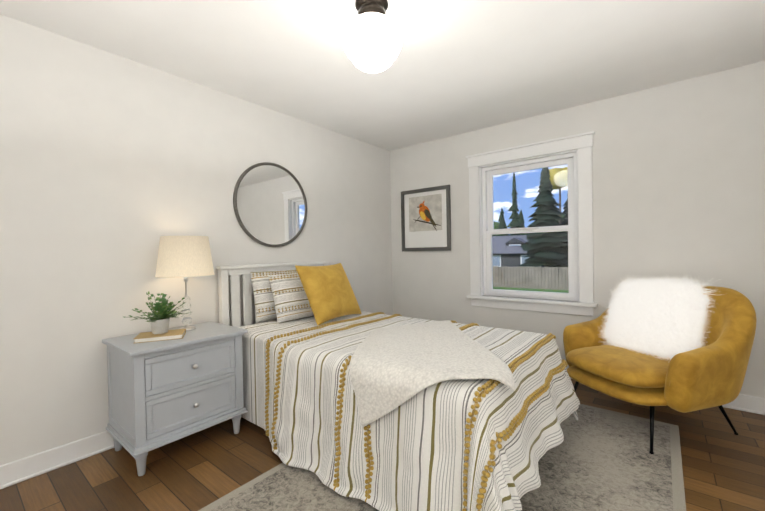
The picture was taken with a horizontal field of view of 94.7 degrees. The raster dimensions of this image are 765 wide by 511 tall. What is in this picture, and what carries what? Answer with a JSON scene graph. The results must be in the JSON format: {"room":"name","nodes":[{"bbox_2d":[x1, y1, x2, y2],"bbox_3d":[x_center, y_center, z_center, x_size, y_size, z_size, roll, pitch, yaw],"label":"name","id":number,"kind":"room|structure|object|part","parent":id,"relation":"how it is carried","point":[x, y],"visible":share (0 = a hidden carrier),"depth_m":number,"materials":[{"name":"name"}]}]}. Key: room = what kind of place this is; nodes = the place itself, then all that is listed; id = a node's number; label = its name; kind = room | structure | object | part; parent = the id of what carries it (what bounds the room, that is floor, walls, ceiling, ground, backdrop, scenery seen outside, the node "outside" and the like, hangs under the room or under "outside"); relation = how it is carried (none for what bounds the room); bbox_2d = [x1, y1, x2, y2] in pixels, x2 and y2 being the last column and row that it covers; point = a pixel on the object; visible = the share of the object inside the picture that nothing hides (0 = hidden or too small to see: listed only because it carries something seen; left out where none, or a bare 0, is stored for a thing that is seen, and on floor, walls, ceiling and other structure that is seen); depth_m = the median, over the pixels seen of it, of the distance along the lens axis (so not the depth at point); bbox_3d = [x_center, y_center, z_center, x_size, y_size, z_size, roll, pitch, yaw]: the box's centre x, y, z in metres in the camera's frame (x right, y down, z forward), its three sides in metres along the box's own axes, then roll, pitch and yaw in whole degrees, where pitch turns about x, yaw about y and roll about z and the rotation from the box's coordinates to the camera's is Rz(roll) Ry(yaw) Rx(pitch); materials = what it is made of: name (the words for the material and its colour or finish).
{"room":"bedroom","nodes":[
{"label":"bedroom","id":0,"kind":"room"},
{"bbox_2d":[0,14,392,465],"bbox_3d":[-1.455,-0.045,2.583,0.150,2.440,5.159,-1,1,38],"label":"wall","id":1,"kind":"structure","parent":0,"point":[113,168],"depth_m":2.19,"materials":[{"name":"paint"}]},
{"bbox_2d":[0,431,114,488],"bbox_3d":[-1.364,1.116,2.540,0.028,0.115,4.859,-1,1,38],"label":"baseboard","id":2,"kind":"structure","parent":1,"relation":"attached to","point":[32,464],"depth_m":1.95,"materials":[{"name":"white wood"}]},
{"bbox_2d":[233,162,307,246],"bbox_3d":[-0.949,-0.440,3.079,0.030,0.736,0.736,-1,1,38],"label":"mirror","id":3,"kind":"object","parent":1,"relation":"attached to","point":[270,204],"visible":0.98,"depth_m":3.05,"materials":[{"name":"grey metal"}]},
{"bbox_2d":[0,379,764,510],"bbox_3d":[0.114,1.209,1.368,4.100,0.100,5.159,-1,1,38],"label":"floor","id":4,"kind":"structure","parent":0,"point":[723,466],"depth_m":1.91,"materials":[{"name":"brown wood"}]},
{"bbox_2d":[102,321,247,475],"bbox_3d":[-1.281,0.835,2.218,0.503,0.679,0.656,-1,1,38],"label":"nightstand","id":5,"kind":"object","parent":4,"relation":"on","point":[162,393],"visible":1,"depth_m":2.03,"materials":[{"name":"paint"}]},
{"bbox_2d":[133,329,185,343],"bbox_3d":[-1.335,0.483,2.125,0.245,0.026,0.175,-1,1,-24],"label":"book","id":6,"kind":"object","parent":5,"relation":"on","point":[142,337],"visible":0.85,"depth_m":2.07,"materials":[{"name":"beige paper"}]},
{"bbox_2d":[123,291,189,333],"bbox_3d":[-1.342,0.342,2.120,0.296,0.255,0.338,-1,1,38],"label":"potted plant","id":7,"kind":"object","parent":6,"relation":"on","point":[163,313],"visible":1,"depth_m":2.11,"materials":[{"name":"green plant"}]},
{"bbox_2d":[155,235,213,330],"bbox_3d":[-1.309,0.178,2.346,0.344,0.631,0.344,-1,1,38],"label":"table lamp","id":8,"kind":"object","parent":5,"relation":"on","point":[185,256],"visible":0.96,"depth_m":2.22,"materials":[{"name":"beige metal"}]},
{"bbox_3d":[-1.103,0.767,2.076,0.031,0.258,0.028,-1,1,38],"label":"knob","id":9,"kind":"part","parent":5,"relation":"part of","materials":[{"name":"silver metal"}]},
{"bbox_2d":[216,261,579,510],"bbox_3d":[-0.067,0.607,2.349,2.257,1.090,1.460,-1,1,38],"label":"bed","id":10,"kind":"object","parent":4,"relation":"on","point":[344,395],"visible":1,"depth_m":1.72,"materials":[{"name":"white fabric"}]},
{"bbox_2d":[350,320,515,425],"bbox_3d":[0.334,0.615,1.968,1.014,0.294,1.152,-1,1,38],"label":"throw","id":11,"kind":"object","parent":10,"relation":"on","point":[419,372],"depth_m":1.55,"materials":[{"name":"white fabric"}]},
{"bbox_2d":[198,404,685,510],"bbox_3d":[0.458,1.143,1.845,1.745,0.008,2.535,-1,1,38],"label":"rug","id":12,"kind":"object","parent":4,"relation":"on","point":[598,459],"visible":0.42,"depth_m":1.79,"materials":[{"name":"grey carpet"}]},
{"bbox_2d":[563,273,755,453],"bbox_3d":[1.799,0.667,2.392,0.967,0.900,0.913,-1,1,-16],"label":"armchair","id":13,"kind":"object","parent":4,"relation":"on","point":[680,346],"visible":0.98,"depth_m":2.19,"materials":[{"name":"yellow fabric"}]},
{"bbox_3d":[1.717,0.830,2.369,0.780,0.100,0.670,-1,1,-16],"label":"seat","id":14,"kind":"part","parent":13,"relation":"part of","materials":[{"name":"yellow fabric"}]},
{"bbox_2d":[566,344,670,387],"bbox_3d":[1.710,0.720,2.367,0.790,0.144,0.650,-1,1,-16],"label":"seat cushion","id":15,"kind":"object","parent":13,"relation":"on","point":[604,365],"depth_m":2.23,"materials":[{"name":"yellow fabric"}]},
{"bbox_2d":[598,273,719,359],"bbox_3d":[1.868,0.426,2.432,0.150,0.430,0.467,24,-9,-14],"label":"fur pillow","id":16,"kind":"object","parent":13,"relation":"on","point":[684,305],"depth_m":2.24,"materials":[{"name":"white fur"}]},
{"bbox_2d":[0,0,764,150],"bbox_3d":[0.069,-1.330,1.341,4.100,0.100,5.159,-1,1,38],"label":"ceiling","id":17,"kind":"structure","parent":0,"point":[456,67],"depth_m":2.22,"materials":[{"name":"paint"}]},
{"bbox_2d":[342,0,402,72],"bbox_3d":[-0.052,-1.117,1.794,0.308,0.330,0.308,-1,1,38],"label":"ceiling light","id":18,"kind":"object","parent":17,"relation":"attached to","point":[372,39],"visible":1,"depth_m":1.71,"materials":[{"name":"white glass"}]},
{"bbox_2d":[390,61,764,397],"bbox_3d":[1.649,-0.109,3.315,3.800,2.440,0.150,-1,1,38],"label":"wall","id":19,"kind":"structure","parent":0,"point":[678,175],"depth_m":2.84,"materials":[{"name":"paint"}]},
{"bbox_2d":[401,185,450,250],"bbox_3d":[0.495,-0.417,4.109,0.655,0.730,0.028,-1,1,38],"label":"picture frame","id":20,"kind":"object","parent":19,"relation":"attached to","point":[425,219],"visible":1,"depth_m":4.09,"materials":[{"name":"grey metal"}]},
{"bbox_2d":[466,131,594,302],"bbox_3d":[1.421,-0.324,3.465,1.184,1.485,0.190,-1,1,38],"label":"window","id":21,"kind":"structure","parent":19,"relation":"in","point":[480,165],"depth_m":3.36,"materials":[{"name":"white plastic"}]},
{"bbox_3d":[1.435,-0.262,3.481,0.920,1.360,0.151,-1,1,38],"label":"frame","id":22,"kind":"part","parent":21,"relation":"part of","materials":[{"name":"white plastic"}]},
{"bbox_3d":[1.443,-0.249,3.492,0.734,1.210,0.044,-1,1,38],"label":"glass","id":23,"kind":"part","parent":21,"relation":"part of","materials":[{"name":"clear glass"}]},
{"bbox_3d":[1.439,-0.255,3.487,0.830,1.285,0.084,-1,1,38],"label":"window sash","id":24,"kind":"part","parent":21,"relation":"part of","materials":[{"name":"white wood"}]},
{"bbox_2d":[467,295,597,315],"bbox_3d":[1.400,0.477,3.428,1.200,0.115,0.105,-1,1,38],"label":"window sill","id":25,"kind":"structure","parent":19,"relation":"attached to","point":[562,307],"depth_m":3.35,"materials":[{"name":"white wood"}]},
{"bbox_2d":[566,365,764,414],"bbox_3d":[1.621,1.055,3.252,3.784,0.115,0.028,-1,1,38],"label":"baseboard","id":26,"kind":"structure","parent":19,"relation":"attached to","point":[750,402],"depth_m":2.49,"materials":[{"name":"white wood"}]},
{"label":"outside","id":27,"kind":"structure","parent":0,"visible":0},
{"bbox_2d":[493,267,568,292],"bbox_3d":[15.396,1.198,47.763,90.000,0.200,86.091,-1,1,38],"label":"lawn","id":28,"kind":"structure","parent":27,"point":[529,289],"depth_m":16.35,"materials":[{"name":"green plant"}]},
{"bbox_2d":[492,235,558,270],"bbox_3d":[11.240,-0.167,30.012,6.700,3.050,7.700,-1,1,38],"label":"house","id":29,"kind":"structure","parent":28,"relation":"on","point":[504,248],"depth_m":27.32,"materials":[{"name":"grey"}]},
{"bbox_2d":[492,167,567,266],"bbox_3d":[10.985,-3.542,39.973,28.987,9.600,28.604,-1,1,38],"label":"trees","id":30,"kind":"object","parent":28,"relation":"on","point":[535,243],"depth_m":23.46,"materials":[{"name":"green plant"}]},
{"bbox_2d":[493,266,568,289],"bbox_3d":[6.493,1.053,17.253,12.025,1.050,0.070,-1,1,38],"label":"fence","id":31,"kind":"object","parent":28,"relation":"on","point":[504,274],"depth_m":16.74,"materials":[{"name":"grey wood"}]}
]}

